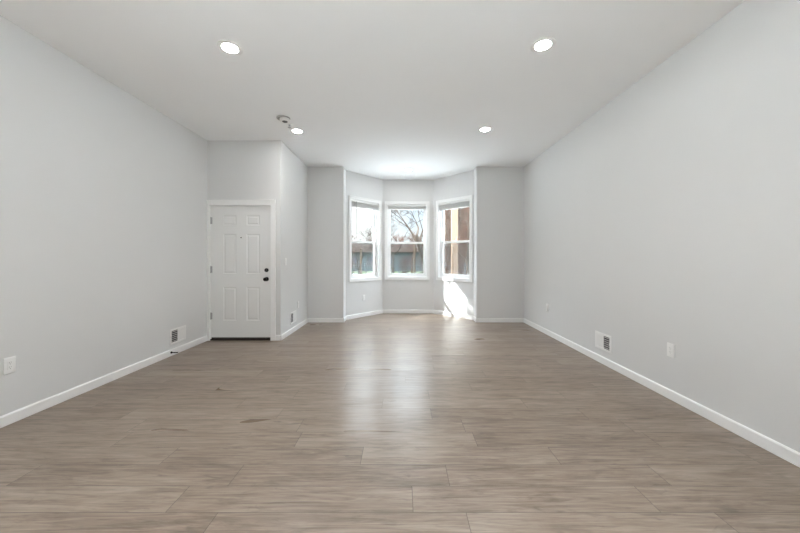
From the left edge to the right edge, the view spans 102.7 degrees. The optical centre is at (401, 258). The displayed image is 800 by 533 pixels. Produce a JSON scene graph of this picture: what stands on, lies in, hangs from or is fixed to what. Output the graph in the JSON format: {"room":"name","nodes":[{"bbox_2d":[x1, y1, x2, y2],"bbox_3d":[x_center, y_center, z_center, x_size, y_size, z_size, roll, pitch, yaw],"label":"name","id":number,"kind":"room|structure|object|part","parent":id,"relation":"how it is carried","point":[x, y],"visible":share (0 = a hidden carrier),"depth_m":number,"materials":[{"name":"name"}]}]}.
{"room":"empty living room","nodes":[
{"label":"empty living room","id":0,"kind":"room"},
{"bbox_2d":[0,15,206,415],"bbox_3d":[-3.040,-0.275,1.140,0.140,3.050,7.760,0,0,0],"label":"wall","id":1,"kind":"structure","parent":0,"point":[103,194],"depth_m":2.99,"materials":[{"name":"paint"}]},
{"bbox_2d":[3,356,15,374],"bbox_3d":[-2.965,0.806,2.418,0.011,0.120,0.076,0,0,0],"label":"wall outlet","id":2,"kind":"object","parent":1,"relation":"attached to","point":[9,364],"visible":1,"depth_m":2.41,"materials":[{"name":"white plastic"}]},
{"bbox_2d":[0,335,206,427],"bbox_3d":[-2.963,1.208,2.580,0.013,0.083,4.600,0,0,0],"label":"baseboard","id":3,"kind":"structure","parent":1,"relation":"attached to","point":[31,409],"depth_m":2.99,"materials":[{"name":"white paint"}]},
{"bbox_2d":[170,325,185,344],"bbox_3d":[-2.961,1.010,4.240,0.018,0.198,0.298,0,0,0],"label":"air vent","id":4,"kind":"object","parent":1,"relation":"in","point":[178,334],"visible":1,"depth_m":4.23,"materials":[{"name":"white plastic"}]},
{"bbox_2d":[207,140,283,334],"bbox_3d":[-2.410,-0.275,4.950,1.120,3.050,0.140,0,0,0],"label":"wall","id":5,"kind":"structure","parent":0,"point":[236,169],"depth_m":4.88,"materials":[{"name":"paint"}]},
{"bbox_2d":[210,206,269,336],"bbox_3d":[-2.471,0.202,4.883,0.928,2.013,0.121,0,0,0],"label":"door","id":6,"kind":"structure","parent":5,"relation":"in","point":[240,235],"depth_m":4.90,"materials":[{"name":"paint"}]},
{"bbox_2d":[206,200,275,340],"bbox_3d":[-2.447,0.179,4.939,1.044,2.142,0.163,0,0,0],"label":"door frame","id":7,"kind":"structure","parent":5,"relation":"attached to","point":[272,203],"depth_m":4.86,"materials":[{"name":"white paint"}]},
{"bbox_2d":[275,335,281,340],"bbox_3d":[-1.881,1.208,4.873,0.088,0.083,0.013,0,0,0],"label":"baseboard","id":8,"kind":"structure","parent":5,"relation":"attached to","point":[277,337],"depth_m":4.87,"materials":[{"name":"white paint"}]},
{"bbox_2d":[284,144,307,332],"bbox_3d":[-1.920,-0.275,5.770,0.140,3.050,1.500,0,0,0],"label":"wall","id":9,"kind":"structure","parent":0,"point":[295,170],"depth_m":5.56,"materials":[{"name":"paint"}]},
{"bbox_2d":[290,310,295,324],"bbox_3d":[-1.841,0.996,5.435,0.018,0.198,0.298,0,0,0],"label":"air vent","id":10,"kind":"object","parent":9,"relation":"in","point":[292,314],"visible":1,"depth_m":5.40,"materials":[{"name":"white plastic"}]},
{"bbox_2d":[280,318,307,340],"bbox_3d":[-1.843,1.208,5.569,0.013,0.083,1.403,0,0,0],"label":"baseboard","id":11,"kind":"structure","parent":9,"relation":"attached to","point":[290,331],"depth_m":5.42,"materials":[{"name":"white paint"}]},
{"bbox_2d":[308,167,345,317],"bbox_3d":[-1.498,-0.275,6.395,0.704,3.050,0.250,0,0,0],"label":"wall","id":12,"kind":"structure","parent":0,"point":[326,185],"depth_m":6.27,"materials":[{"name":"paint"}]},
{"bbox_2d":[308,318,343,321],"bbox_3d":[-1.492,1.208,6.263,0.717,0.083,0.013,0,0,0],"label":"baseboard","id":13,"kind":"structure","parent":12,"relation":"attached to","point":[309,319],"depth_m":6.26,"materials":[{"name":"white paint"}]},
{"bbox_2d":[346,170,381,315],"bbox_3d":[-0.869,-0.275,6.933,0.140,3.050,1.237,0,0,42],"label":"wall","id":14,"kind":"structure","parent":0,"point":[359,185],"depth_m":6.83,"materials":[{"name":"paint"}]},
{"bbox_2d":[346,310,382,319],"bbox_3d":[-0.791,1.208,6.906,0.014,0.083,1.049,0,0,42],"label":"baseboard","id":15,"kind":"structure","parent":14,"relation":"attached to","point":[359,315],"depth_m":6.86,"materials":[{"name":"white paint"}]},
{"bbox_2d":[349,195,380,281],"bbox_3d":[-0.833,-0.407,6.956,0.163,1.785,0.918,0,0,42],"label":"window","id":16,"kind":"structure","parent":14,"relation":"in","point":[376,275],"depth_m":7.18,"materials":[{"name":"white paint"}]},
{"bbox_3d":[-0.848,0.003,6.970,0.030,0.772,0.726,0,0,42],"label":"sash","id":17,"kind":"part","parent":16,"relation":"part of","materials":[{"name":"white plastic"}]},
{"bbox_3d":[-0.860,-0.407,6.981,0.080,1.645,0.778,0,0,42],"label":"frame","id":18,"kind":"part","parent":16,"relation":"part of","materials":[{"name":"white plastic"}]},
{"bbox_2d":[352,199,377,238],"bbox_3d":[-0.805,-0.819,6.931,0.052,0.818,0.766,0,0,42],"label":"window blind","id":19,"kind":"object","parent":16,"relation":"attached to","point":[355,203],"visible":0.86,"depth_m":6.87,"materials":[{"name":"grey plastic"}]},
{"bbox_3d":[-0.872,-0.773,6.991,0.028,0.862,0.726,0,0,42],"label":"sash","id":20,"kind":"part","parent":16,"relation":"part of","materials":[{"name":"clear glass"}]},
{"bbox_3d":[-0.886,0.008,7.004,0.007,0.762,0.726,0,0,42],"label":"screen frame","id":21,"kind":"part","parent":16,"relation":"part of","materials":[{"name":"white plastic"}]},
{"bbox_2d":[0,0,744,179],"bbox_3d":[-0.290,-1.870,2.350,5.640,0.140,10.180,0,0,0],"label":"ceiling","id":22,"kind":"structure","parent":0,"point":[380,89],"depth_m":2.95,"materials":[{"name":"paint"}]},
{"bbox_2d":[217,40,242,54],"bbox_3d":[-1.470,-1.797,2.735,0.196,0.006,0.196,0,0,0],"label":"recessed light","id":23,"kind":"object","parent":22,"relation":"in","point":[231,48],"visible":1,"depth_m":2.72,"materials":[{"name":"white plastic"}]},
{"bbox_2d":[276,115,289,122],"bbox_3d":[-1.520,-1.774,4.100,0.171,0.053,0.170,0,0,0],"label":"smoke detector","id":24,"kind":"object","parent":22,"relation":"attached to","point":[284,119],"visible":1,"depth_m":4.06,"materials":[{"name":"grey plastic"}]},
{"bbox_3d":[-1.520,-1.794,4.100,0.170,0.012,0.170,0,0,0],"label":"mounting plate","id":25,"kind":"part","parent":24,"relation":"part of","materials":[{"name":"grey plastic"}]},
{"bbox_2d":[290,128,303,133],"bbox_3d":[-1.480,-1.797,4.520,0.196,0.006,0.196,0,0,0],"label":"recessed light","id":26,"kind":"object","parent":22,"relation":"in","point":[293,130],"visible":1,"depth_m":4.52,"materials":[{"name":"white plastic"}]},
{"bbox_2d":[478,126,492,131],"bbox_3d":[1.160,-1.797,4.460,0.196,0.006,0.196,0,0,0],"label":"recessed light","id":27,"kind":"object","parent":22,"relation":"in","point":[482,129],"visible":1,"depth_m":4.45,"materials":[{"name":"white plastic"}]},
{"bbox_2d":[531,37,555,52],"bbox_3d":[1.190,-1.797,2.700,0.196,0.006,0.196,0,0,0],"label":"recessed light","id":28,"kind":"object","parent":22,"relation":"in","point":[541,45],"visible":1,"depth_m":2.70,"materials":[{"name":"white plastic"}]},
{"bbox_2d":[0,313,799,532],"bbox_3d":[-0.290,1.310,2.350,5.640,0.120,10.180,0,0,0],"label":"floor","id":29,"kind":"structure","parent":0,"point":[384,422],"depth_m":2.14,"materials":[{"name":"beige wood"}]},
{"bbox_2d":[210,337,269,339],"bbox_3d":[-2.465,1.229,4.948,0.921,0.042,0.144,0,0,0],"label":"threshold","id":30,"kind":"object","parent":29,"relation":"on","point":[213,338],"visible":0.73,"depth_m":4.91,"materials":[{"name":"brown metal"}]},
{"bbox_2d":[382,180,433,309],"bbox_3d":[0.138,-0.275,7.370,1.290,3.050,0.140,0,0,0],"label":"wall","id":31,"kind":"structure","parent":0,"point":[396,294],"depth_m":7.30,"materials":[{"name":"paint"}]},
{"bbox_2d":[385,201,429,279],"bbox_3d":[0.117,-0.407,7.359,1.019,1.785,0.163,0,0,0],"label":"window","id":32,"kind":"structure","parent":31,"relation":"in","point":[425,275],"depth_m":7.28,"materials":[{"name":"white paint"}]},
{"bbox_2d":[388,205,425,209],"bbox_3d":[0.117,-1.173,7.325,0.867,0.110,0.044,0,0,0],"label":"window blind","id":33,"kind":"object","parent":32,"relation":"attached to","point":[390,207],"visible":1,"depth_m":7.30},
{"bbox_3d":[0.117,-1.125,7.325,0.861,0.015,0.043,0,0,0],"label":"rail","id":34,"kind":"part","parent":33,"relation":"part of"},
{"bbox_3d":[0.117,-0.773,7.411,0.827,0.862,0.028,0,0,0],"label":"sash","id":35,"kind":"part","parent":32,"relation":"part of","materials":[{"name":"clear glass"}]},
{"bbox_3d":[0.117,0.003,7.379,0.827,0.772,0.030,0,0,0],"label":"sash","id":36,"kind":"part","parent":32,"relation":"part of","materials":[{"name":"white plastic"}]},
{"bbox_2d":[383,310,432,312],"bbox_3d":[0.138,1.208,7.293,1.165,0.083,0.013,0,0,0],"label":"baseboard","id":37,"kind":"structure","parent":31,"relation":"attached to","point":[384,311],"depth_m":7.29,"materials":[{"name":"white paint"}]},
{"bbox_2d":[434,170,473,315],"bbox_3d":[1.163,-0.275,6.935,0.140,3.050,1.264,0,0,-43],"label":"wall","id":38,"kind":"structure","parent":0,"point":[461,184],"depth_m":6.87,"materials":[{"name":"paint"}]},
{"bbox_2d":[433,310,472,319],"bbox_3d":[1.085,1.208,6.905,0.014,0.083,1.075,0,0,-43],"label":"baseboard","id":39,"kind":"structure","parent":38,"relation":"attached to","point":[458,315],"depth_m":6.87,"materials":[{"name":"white paint"}]},
{"bbox_2d":[436,195,472,281],"bbox_3d":[1.154,-0.407,6.927,0.163,1.785,0.965,0,0,-43],"label":"window","id":40,"kind":"structure","parent":38,"relation":"in","point":[440,215],"depth_m":7.11,"materials":[{"name":"white paint"}]},
{"bbox_3d":[1.192,-0.773,6.963,0.028,0.862,0.773,0,0,-43],"label":"sash","id":41,"kind":"part","parent":40,"relation":"part of","materials":[{"name":"clear glass"}]},
{"bbox_2d":[439,199,469,210],"bbox_3d":[1.130,-1.153,6.904,0.044,0.150,0.813,0,0,-44],"label":"window blind","id":42,"kind":"object","parent":40,"relation":"attached to","point":[462,203],"visible":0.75,"depth_m":6.88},
{"bbox_3d":[1.131,-1.085,6.904,0.043,0.015,0.807,0,0,-43],"label":"rail","id":43,"kind":"part","parent":42,"relation":"part of","materials":[{"name":"white plastic"}]},
{"bbox_3d":[1.181,-0.407,6.952,0.080,1.645,0.825,0,0,-43],"label":"frame","id":44,"kind":"part","parent":40,"relation":"part of","materials":[{"name":"white plastic"}]},
{"bbox_3d":[1.169,0.003,6.941,0.030,0.772,0.773,0,0,-43],"label":"sash","id":45,"kind":"part","parent":40,"relation":"part of","materials":[{"name":"white plastic"}]},
{"bbox_2d":[474,167,523,317],"bbox_3d":[1.995,-0.275,6.395,1.070,3.050,0.250,0,0,0],"label":"wall","id":46,"kind":"structure","parent":0,"point":[498,191],"depth_m":6.27,"materials":[{"name":"paint"}]},
{"bbox_2d":[476,318,523,321],"bbox_3d":[1.919,1.208,6.263,0.943,0.083,0.013,0,0,0],"label":"baseboard","id":47,"kind":"structure","parent":46,"relation":"attached to","point":[477,319],"depth_m":6.26,"materials":[{"name":"white paint"}]},
{"bbox_2d":[524,0,799,452],"bbox_3d":[2.460,-0.275,1.765,0.140,3.050,9.010,0,0,0],"label":"wall","id":48,"kind":"structure","parent":0,"point":[670,213],"depth_m":2.62,"materials":[{"name":"paint"}]},
{"bbox_2d":[595,331,610,353],"bbox_3d":[2.381,0.988,3.800,0.018,0.198,0.298,0,0,0],"label":"air vent","id":49,"kind":"object","parent":48,"relation":"in","point":[602,341],"visible":1,"depth_m":3.79,"materials":[{"name":"white plastic"}]},
{"bbox_2d":[524,318,799,467],"bbox_3d":[2.384,1.208,3.275,0.013,0.083,5.990,0,0,0],"label":"baseboard","id":50,"kind":"structure","parent":48,"relation":"attached to","point":[784,452],"depth_m":2.58,"materials":[{"name":"white paint"}]},
{"bbox_2d":[667,342,674,357],"bbox_3d":[2.385,0.814,2.840,0.011,0.120,0.076,0,0,0],"label":"wall outlet","id":51,"kind":"object","parent":48,"relation":"attached to","point":[670,347],"visible":1,"depth_m":2.84,"materials":[{"name":"white plastic"}]},
{"label":"outside","id":52,"kind":"structure","parent":0,"visible":0},
{"bbox_3d":[0.000,1.900,10.650,50.000,0.200,7.500,0,0,0],"label":"forecourt","id":53,"kind":"object","parent":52,"visible":0},
{"bbox_2d":[352,262,468,274],"bbox_3d":[-0.100,0.995,11.200,13.852,1.710,0.052,0,0,0],"label":"rail fence","id":54,"kind":"object","parent":53,"relation":"on","point":[366,265],"visible":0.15,"depth_m":11.19,"materials":[{"name":"brown wood"}]},
{"bbox_3d":[-0.100,0.250,11.200,13.800,0.030,0.028,0,0,0],"label":"rail","id":55,"kind":"part","parent":54,"relation":"part of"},
{"bbox_2d":[451,208,457,273],"bbox_3d":[1.475,-0.570,9.000,0.260,4.780,0.260,0,0,0],"label":"porch column","id":56,"kind":"structure","parent":53,"relation":"on","point":[454,212],"depth_m":8.91,"materials":[{"name":"beige paint"}]},
{"bbox_2d":[445,207,469,274],"bbox_3d":[2.739,-0.670,12.533,3.051,5.148,3.728,0,0,-32],"label":"bare tree","id":57,"kind":"object","parent":53,"relation":"on","point":[449,215],"visible":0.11,"depth_m":12.82,"materials":[{"name":"brown plant"}]},
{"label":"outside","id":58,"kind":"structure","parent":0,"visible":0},
{"bbox_2d":[353,271,419,274],"bbox_3d":[0.000,1.900,70.500,180.000,0.200,99.000,0,0,0],"label":"ground","id":59,"kind":"structure","parent":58,"point":[355,272],"depth_m":41.14,"materials":[{"name":"white snow"}]},
{"bbox_2d":[352,258,359,274],"bbox_3d":[-5.109,0.764,31.982,2.263,2.186,1.933,0,0,21],"label":"bare shrub","id":60,"kind":"object","parent":59,"relation":"on","point":[354,258],"visible":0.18,"depth_m":31.90,"materials":[{"name":"grey plant"}]},
{"bbox_2d":[360,248,361,273],"bbox_3d":[-2.750,0.600,21.500,0.180,2.600,0.180,0,0,0],"label":"wooden pole","id":61,"kind":"object","parent":59,"relation":"on","point":[360,248],"visible":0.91,"depth_m":21.43,"materials":[{"name":"brown wood"}]},
{"bbox_2d":[352,227,372,273],"bbox_3d":[-3.411,-0.600,29.318,3.970,5.031,4.144,0,0,44],"label":"bare tree","id":62,"kind":"object","parent":59,"relation":"on","point":[369,232],"visible":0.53,"depth_m":29.33,"materials":[{"name":"brown plant"}]},
{"bbox_2d":[352,244,422,270],"bbox_3d":[-3.000,-0.200,49.500,22.800,4.200,8.000,0,0,0],"label":"building","id":63,"kind":"structure","parent":59,"relation":"on","point":[403,252],"depth_m":46.00,"materials":[{"name":"blue"}]},
{"bbox_2d":[368,218,414,272],"bbox_3d":[-0.949,-0.667,25.620,4.732,5.149,3.147,0,0,42],"label":"bare tree","id":64,"kind":"object","parent":59,"relation":"on","point":[392,267],"visible":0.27,"depth_m":25.46,"materials":[{"name":"brown plant"}]},
{"bbox_2d":[391,233,405,241],"bbox_3d":[-0.571,-1.495,58.481,3.941,6.829,7.098,0,0,36],"label":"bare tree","id":65,"kind":"object","parent":59,"relation":"on","point":[395,239],"visible":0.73,"depth_m":57.44,"materials":[{"name":"brown plant"}]},
{"bbox_2d":[396,256,411,272],"bbox_3d":[0.303,0.766,31.477,1.909,2.183,2.279,0,0,0],"label":"bare shrub","id":66,"kind":"object","parent":59,"relation":"on","point":[404,270],"visible":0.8,"depth_m":31.45,"materials":[{"name":"plant"}]},
{"bbox_2d":[391,210,422,264],"bbox_3d":[0.946,-2.255,24.372,7.954,8.410,5.263,0,0,-9],"label":"bare tree","id":67,"kind":"object","parent":59,"relation":"on","point":[417,238],"visible":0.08,"depth_m":23.12,"materials":[{"name":"brown plant"}]},
{"bbox_2d":[406,234,422,272],"bbox_3d":[2.324,-0.523,37.236,4.040,4.876,3.239,0,0,0],"label":"bare tree","id":68,"kind":"object","parent":59,"relation":"on","point":[410,234],"visible":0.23,"depth_m":37.00,"materials":[{"name":"brown plant"}]},
{"bbox_2d":[414,244,415,272],"bbox_3d":[0.860,0.400,21.600,0.180,3.000,0.180,0,0,0],"label":"wooden pole","id":69,"kind":"object","parent":59,"relation":"on","point":[414,244],"visible":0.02,"depth_m":21.54,"materials":[{"name":"brown wood"}]},
{"bbox_2d":[416,261,422,272],"bbox_3d":[2.148,0.873,32.187,1.804,1.969,1.732,0,0,0],"label":"bare shrub","id":70,"kind":"object","parent":59,"relation":"on","point":[416,261],"visible":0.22,"depth_m":32.09,"materials":[{"name":"plant"}]},
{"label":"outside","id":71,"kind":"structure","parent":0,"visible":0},
{"bbox_3d":[0.000,1.950,17.700,120.000,0.100,6.600,0,0,0],"label":"road","id":72,"kind":"object","parent":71,"visible":0},
{"bbox_2d":[444,207,469,274],"bbox_3d":[6.000,-2.450,16.400,8.600,8.700,4.200,0,0,0],"label":"brick house","id":73,"kind":"structure","parent":72,"relation":"on","point":[462,234],"depth_m":14.60,"materials":[{"name":"brown brick"}]}
]}

